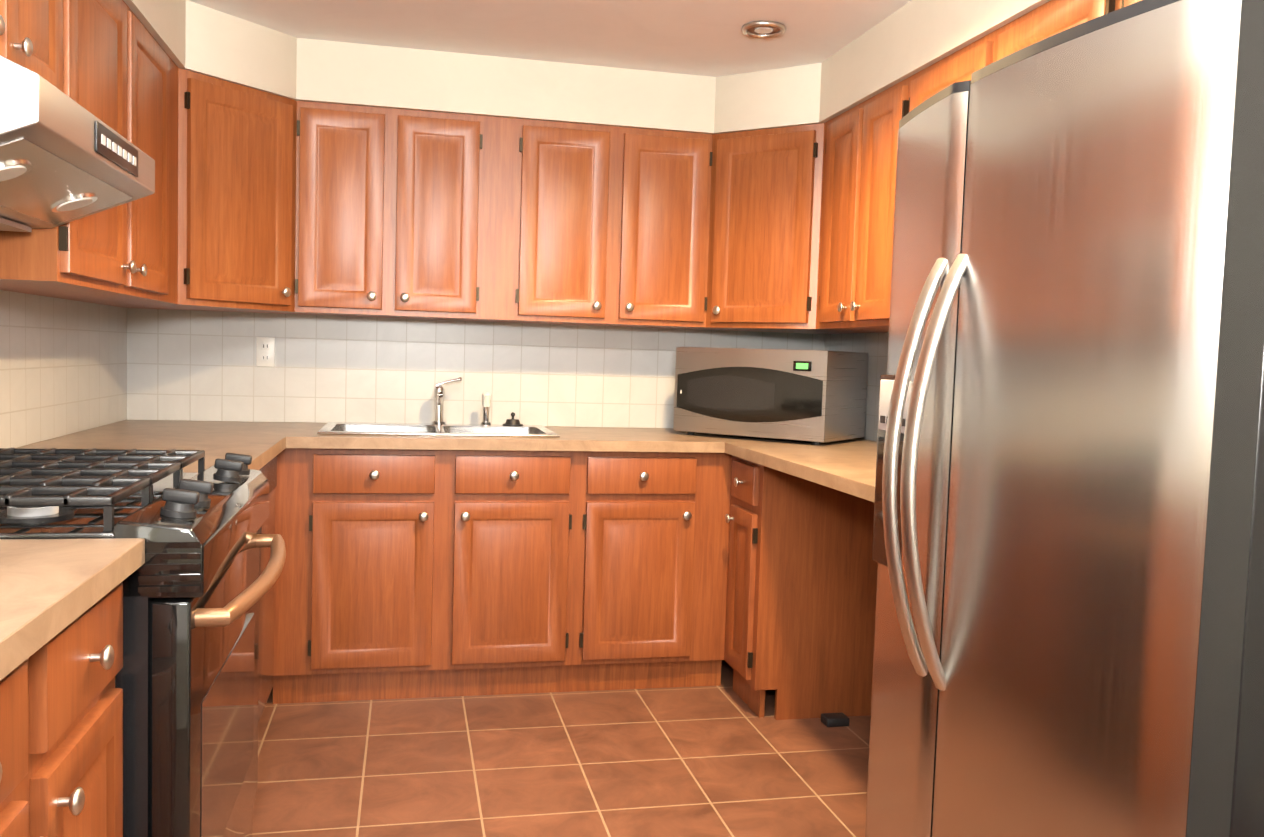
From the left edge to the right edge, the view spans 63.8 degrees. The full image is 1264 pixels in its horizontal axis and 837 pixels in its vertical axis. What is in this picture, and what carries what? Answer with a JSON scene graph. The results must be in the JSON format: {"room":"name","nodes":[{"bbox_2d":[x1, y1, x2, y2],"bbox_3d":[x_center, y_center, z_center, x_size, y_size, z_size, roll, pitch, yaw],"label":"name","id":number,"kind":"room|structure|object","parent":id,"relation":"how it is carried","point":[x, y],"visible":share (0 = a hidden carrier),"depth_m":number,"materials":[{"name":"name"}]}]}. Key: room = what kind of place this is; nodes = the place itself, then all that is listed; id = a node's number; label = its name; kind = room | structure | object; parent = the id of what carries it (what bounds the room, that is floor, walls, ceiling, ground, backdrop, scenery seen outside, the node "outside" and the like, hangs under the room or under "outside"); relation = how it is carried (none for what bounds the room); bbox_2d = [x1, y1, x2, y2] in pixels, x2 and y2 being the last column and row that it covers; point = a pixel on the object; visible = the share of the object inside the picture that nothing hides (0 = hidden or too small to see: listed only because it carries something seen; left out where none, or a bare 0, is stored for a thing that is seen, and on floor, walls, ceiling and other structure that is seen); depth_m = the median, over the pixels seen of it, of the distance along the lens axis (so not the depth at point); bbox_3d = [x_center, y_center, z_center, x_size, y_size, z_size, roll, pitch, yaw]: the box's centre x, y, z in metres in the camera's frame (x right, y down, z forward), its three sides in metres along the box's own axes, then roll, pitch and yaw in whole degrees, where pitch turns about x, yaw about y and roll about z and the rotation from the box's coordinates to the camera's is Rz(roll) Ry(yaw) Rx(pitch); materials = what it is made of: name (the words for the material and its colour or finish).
{"room":"kitchen","nodes":[
{"label":"kitchen","id":0,"kind":"room"},
{"bbox_2d":[175,420,632,427],"bbox_3d":[-0.538,-0.200,4.124,2.975,2.270,0.100,1,4,-12],"label":"wall","id":1,"kind":"structure","parent":0,"point":[313,422],"depth_m":3.93,"materials":[{"name":"tile"}]},
{"bbox_2d":[0,0,15,62],"bbox_3d":[-1.207,-0.787,1.538,0.329,0.399,0.350,1,4,-12],"label":"upper cabinet","id":2,"kind":"object","parent":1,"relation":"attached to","point":[7,45],"depth_m":1.78,"materials":[{"name":"brown wood"}]},
{"bbox_2d":[12,0,71,98],"bbox_3d":[-1.282,-0.811,1.879,0.329,0.399,0.350,1,4,-12],"label":"upper cabinet","id":3,"kind":"object","parent":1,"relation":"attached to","point":[41,29],"depth_m":1.97,"materials":[{"name":"brown wood"}]},
{"bbox_2d":[0,55,154,231],"bbox_3d":[-1.168,-0.476,1.747,0.503,0.240,0.690,1,4,-12],"label":"range hood","id":4,"kind":"object","parent":3,"relation":"attached to","point":[64,158],"visible":1,"depth_m":1.72,"materials":[{"name":"silver metal"}]},
{"bbox_2d":[0,290,131,447],"bbox_3d":[-1.493,-0.092,2.023,0.006,0.434,3.600,1,4,-12],"label":"backsplash","id":5,"kind":"structure","parent":1,"relation":"attached to","point":[67,366],"depth_m":3.05,"materials":[{"name":"tile"}]},
{"bbox_2d":[0,0,139,299],"bbox_3d":[-1.377,-0.671,2.295,0.329,0.735,0.482,1,4,-12],"label":"upper cabinet","id":6,"kind":"object","parent":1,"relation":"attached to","point":[93,257],"depth_m":2.33,"materials":[{"name":"brown wood"}]},
{"bbox_2d":[47,21,175,307],"bbox_3d":[-1.475,-0.702,2.744,0.329,0.735,0.440,1,4,-12],"label":"upper cabinet","id":7,"kind":"object","parent":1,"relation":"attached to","point":[156,78],"depth_m":2.86,"materials":[{"name":"brown wood"}]},
{"bbox_2d":[104,65,187,307],"bbox_3d":[-1.545,-0.724,3.060,0.329,0.735,0.210,1,4,-12],"label":"upper cabinet","id":8,"kind":"object","parent":1,"relation":"attached to","point":[181,74],"depth_m":3.21,"materials":[{"name":"brown wood"}]},
{"bbox_2d":[103,71,299,313],"bbox_3d":[-1.489,-0.750,3.501,0.628,0.735,0.628,1,4,-12],"label":"upper cabinet","id":9,"kind":"object","parent":1,"relation":"attached to","point":[260,202],"depth_m":3.37,"materials":[{"name":"brown wood"}]},
{"bbox_2d":[296,101,395,317],"bbox_3d":[-1.057,-0.752,3.750,0.323,0.735,0.328,1,4,-12],"label":"upper cabinet","id":10,"kind":"object","parent":1,"relation":"attached to","point":[348,152],"depth_m":3.60,"materials":[{"name":"brown wood"}]},
{"bbox_2d":[392,109,507,321],"bbox_3d":[-0.709,-0.746,3.827,0.390,0.735,0.328,1,4,-12],"label":"upper cabinet","id":11,"kind":"object","parent":1,"relation":"attached to","point":[448,226],"depth_m":3.67,"materials":[{"name":"brown wood"}]},
{"bbox_2d":[132,308,823,427],"bbox_3d":[-0.512,-0.189,4.076,2.745,0.434,0.006,1,4,-12],"label":"backsplash","id":12,"kind":"structure","parent":1,"relation":"attached to","point":[189,365],"depth_m":3.99,"materials":[{"name":"tile"}]},
{"bbox_2d":[256,337,274,366],"bbox_3d":[-1.396,-0.254,3.870,0.067,0.112,0.008,1,4,-12],"label":"electrical outlet","id":13,"kind":"object","parent":12,"relation":"attached to","point":[265,351],"visible":1,"depth_m":3.87,"materials":[{"name":"white plastic"}]},
{"bbox_2d":[500,118,623,325],"bbox_3d":[-0.309,-0.739,3.915,0.430,0.735,0.328,1,4,-12],"label":"upper cabinet","id":14,"kind":"object","parent":1,"relation":"attached to","point":[562,179],"depth_m":3.76,"materials":[{"name":"brown wood"}]},
{"bbox_2d":[616,127,711,329],"bbox_3d":[0.083,-0.732,4.002,0.373,0.735,0.328,1,4,-12],"label":"upper cabinet","id":15,"kind":"object","parent":1,"relation":"attached to","point":[664,174],"depth_m":3.84,"materials":[{"name":"brown wood"}]},
{"bbox_2d":[704,124,847,333],"bbox_3d":[0.604,-0.713,3.964,0.628,0.735,0.628,1,4,-12],"label":"upper cabinet","id":16,"kind":"object","parent":1,"relation":"attached to","point":[760,183],"depth_m":3.77,"materials":[{"name":"brown wood"}]},
{"bbox_2d":[808,106,875,332],"bbox_3d":[0.855,-0.677,3.520,0.329,0.735,0.350,1,4,-12],"label":"upper cabinet","id":17,"kind":"object","parent":1,"relation":"attached to","point":[832,190],"depth_m":3.52,"materials":[{"name":"brown wood"}]},
{"bbox_2d":[820,332,888,441],"bbox_3d":[1.048,-0.094,3.351,0.006,0.434,2.040,1,4,-12],"label":"backsplash","id":18,"kind":"structure","parent":1,"relation":"attached to","point":[874,344],"depth_m":3.92,"materials":[{"name":"tile"}]},
{"bbox_2d":[844,80,903,331],"bbox_3d":[0.926,-0.655,3.198,0.329,0.735,0.310,1,4,-12],"label":"upper cabinet","id":19,"kind":"object","parent":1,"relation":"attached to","point":[875,134],"depth_m":3.20,"materials":[{"name":"brown wood"}]},
{"bbox_2d":[904,37,983,115],"bbox_3d":[1.014,-0.857,2.815,0.329,0.280,0.448,1,4,-12],"label":"upper cabinet","id":20,"kind":"object","parent":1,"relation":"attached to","point":[959,66],"depth_m":2.80,"materials":[{"name":"brown wood"}]},
{"bbox_2d":[980,0,1103,68],"bbox_3d":[1.111,-0.826,2.374,0.329,0.280,0.457,1,4,-12],"label":"upper cabinet","id":21,"kind":"object","parent":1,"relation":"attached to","point":[1053,17],"depth_m":2.37,"materials":[{"name":"brown wood"}]},
{"bbox_2d":[1100,0,1141,15],"bbox_3d":[1.209,-0.795,1.928,0.329,0.280,0.458,1,4,-12],"label":"upper cabinet","id":22,"kind":"object","parent":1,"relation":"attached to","point":[1109,5],"depth_m":2.13,"materials":[{"name":"brown wood"}]},
{"bbox_2d":[188,0,911,76],"bbox_3d":[0.088,-1.196,1.371,2.975,0.100,5.600,1,4,-12],"label":"ceiling","id":23,"kind":"structure","parent":0,"point":[701,37],"depth_m":3.32,"materials":[{"name":"paint"}]},
{"bbox_2d":[123,0,1049,133],"bbox_3d":[-0.142,-1.113,2.403,2.775,0.209,3.300,1,4,-12],"label":"soffit","id":24,"kind":"structure","parent":23,"relation":"attached to","point":[909,39],"depth_m":3.59,"materials":[{"name":"paint"}]},
{"bbox_2d":[742,21,785,37],"bbox_3d":[0.422,-1.247,3.257,0.142,0.018,0.142,1,4,-12],"label":"recessed light","id":25,"kind":"object","parent":23,"relation":"in","point":[763,29],"visible":1,"depth_m":3.25,"materials":[{"name":"silver metal"}]},
{"bbox_2d":[252,660,870,836],"bbox_3d":[0.014,1.168,1.518,2.975,0.100,5.600,1,4,-12],"label":"floor","id":26,"kind":"structure","parent":0,"point":[723,759],"depth_m":2.97,"materials":[{"name":"tile"}]},
{"bbox_2d":[0,636,55,836],"bbox_3d":[-0.951,0.687,0.930,0.618,0.872,0.386,1,4,-12],"label":"base cabinet","id":27,"kind":"object","parent":26,"relation":"on","point":[28,692],"depth_m":1.19,"materials":[{"name":"brown wood"}]},
{"bbox_2d":[56,583,122,836],"bbox_3d":[-1.033,0.661,1.306,0.618,0.872,0.387,1,4,-12],"label":"base cabinet","id":28,"kind":"object","parent":26,"relation":"on","point":[89,651],"depth_m":1.36,"materials":[{"name":"brown wood"}]},
{"bbox_2d":[0,538,144,680],"bbox_3d":[-0.884,0.247,0.716,0.639,0.038,1.546,1,4,-12],"label":"countertop","id":29,"kind":"structure","parent":28,"relation":"on","point":[50,589],"depth_m":1.27,"materials":[{"name":"laminate"}]},
{"bbox_2d":[0,447,285,836],"bbox_3d":[-1.062,0.574,1.887,0.773,0.973,0.767,1,4,-12],"label":"gas range","id":30,"kind":"object","parent":26,"relation":"on","point":[196,587],"visible":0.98,"depth_m":1.64,"materials":[{"name":"black metal"}]},
{"bbox_2d":[258,456,276,721],"bbox_3d":[-1.363,0.553,2.886,0.596,0.870,0.600,1,4,-12],"label":"base cabinet","id":31,"kind":"object","parent":26,"relation":"on","point":[268,470],"visible":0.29,"depth_m":3.07,"materials":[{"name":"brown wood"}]},
{"bbox_2d":[273,453,279,703],"bbox_3d":[-1.380,0.552,2.883,0.618,0.872,0.642,1,4,-12],"label":"base cabinet","id":32,"kind":"object","parent":26,"relation":"on","point":[276,687],"depth_m":3.37,"materials":[{"name":"brown wood"}]},
{"bbox_2d":[280,448,303,703],"bbox_3d":[-1.523,0.507,3.531,0.618,0.872,0.725,1,4,-12],"label":"base cabinet","id":33,"kind":"object","parent":26,"relation":"on","point":[291,459],"depth_m":3.37,"materials":[{"name":"brown wood"}]},
{"bbox_2d":[17,428,291,472],"bbox_3d":[-1.323,0.108,2.712,0.639,0.038,1.016,1,4,-12],"label":"countertop","id":34,"kind":"structure","parent":33,"relation":"on","point":[263,447],"depth_m":3.02,"materials":[{"name":"laminate"}]},
{"bbox_2d":[304,448,451,702],"bbox_3d":[-0.920,0.514,3.719,0.429,0.872,0.618,1,4,-12],"label":"base cabinet","id":35,"kind":"object","parent":26,"relation":"on","point":[442,572],"depth_m":3.42,"materials":[{"name":"brown wood"}]},
{"bbox_2d":[444,450,583,696],"bbox_3d":[-0.486,0.522,3.815,0.460,0.872,0.618,1,4,-12],"label":"base cabinet","id":36,"kind":"object","parent":26,"relation":"on","point":[516,518],"depth_m":3.52,"materials":[{"name":"brown wood"}]},
{"bbox_2d":[580,451,703,690],"bbox_3d":[-0.053,0.530,3.911,0.426,0.872,0.618,1,4,-12],"label":"base cabinet","id":37,"kind":"object","parent":26,"relation":"on","point":[640,558],"depth_m":3.62,"materials":[{"name":"brown wood"}]},
{"bbox_2d":[696,453,877,719],"bbox_3d":[0.602,0.551,3.892,0.619,0.872,0.938,1,4,-12],"label":"base cabinet","id":38,"kind":"object","parent":26,"relation":"on","point":[786,594],"depth_m":3.43,"materials":[{"name":"brown wood"}]},
{"bbox_2d":[96,420,865,452],"bbox_3d":[-0.466,0.069,3.776,2.771,0.038,0.640,1,4,-12],"label":"countertop","id":39,"kind":"structure","parent":38,"relation":"on","point":[304,435],"depth_m":3.54,"materials":[{"name":"laminate"}]},
{"bbox_2d":[317,422,559,436],"bbox_3d":[-0.711,0.133,3.744,0.825,0.194,0.480,1,4,-12],"label":"sink","id":40,"kind":"object","parent":39,"relation":"in","point":[371,428],"visible":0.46,"depth_m":3.84,"materials":[{"name":"silver metal"}]},
{"bbox_2d":[503,412,522,425],"bbox_3d":[-0.467,0.002,3.982,0.080,0.052,0.080,1,4,-12],"label":"strainer","id":41,"kind":"object","parent":40,"relation":"on","point":[512,422],"visible":1,"depth_m":3.96,"materials":[{"name":"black metal"}]},
{"bbox_2d":[431,377,490,424],"bbox_3d":[-0.647,-0.064,3.882,0.229,0.184,0.175,1,4,-12],"label":"faucet","id":42,"kind":"object","parent":39,"relation":"on","point":[439,393],"visible":1,"depth_m":3.92,"materials":[{"name":"silver metal"}]},
{"bbox_2d":[712,434,733,435],"bbox_3d":[0.571,0.086,4.018,0.641,0.038,0.420,1,4,-12],"label":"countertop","id":43,"kind":"structure","parent":38,"relation":"on","point":[712,434],"depth_m":3.94,"materials":[{"name":"laminate"}]},
{"bbox_2d":[720,436,876,501],"bbox_3d":[0.798,0.158,2.988,0.639,0.038,1.394,1,4,-12],"label":"countertop","id":44,"kind":"structure","parent":38,"relation":"on","point":[846,466],"depth_m":3.17,"materials":[{"name":"laminate"}]},
{"bbox_2d":[673,347,867,444],"bbox_3d":[0.529,-0.095,3.900,0.620,0.337,0.416,4,4,33],"label":"microwave","id":45,"kind":"object","parent":44,"relation":"on","point":[815,397],"visible":1,"depth_m":3.71,"materials":[{"name":"silver metal"}]},
{"bbox_2d":[821,713,849,726],"bbox_3d":[0.679,1.008,3.398,0.080,0.028,0.060,1,4,-12],"label":"station","id":46,"kind":"object","parent":26,"relation":"on","point":[835,719],"visible":0.98,"depth_m":3.38,"materials":[{"name":"black plastic"}]},
{"bbox_2d":[865,0,1263,836],"bbox_3d":[0.917,0.266,1.834,0.882,1.718,0.902,1,4,-12],"label":"refrigerator","id":47,"kind":"object","parent":26,"relation":"on","point":[1069,546],"visible":1,"depth_m":1.49,"materials":[{"name":"silver metal"}]}
]}

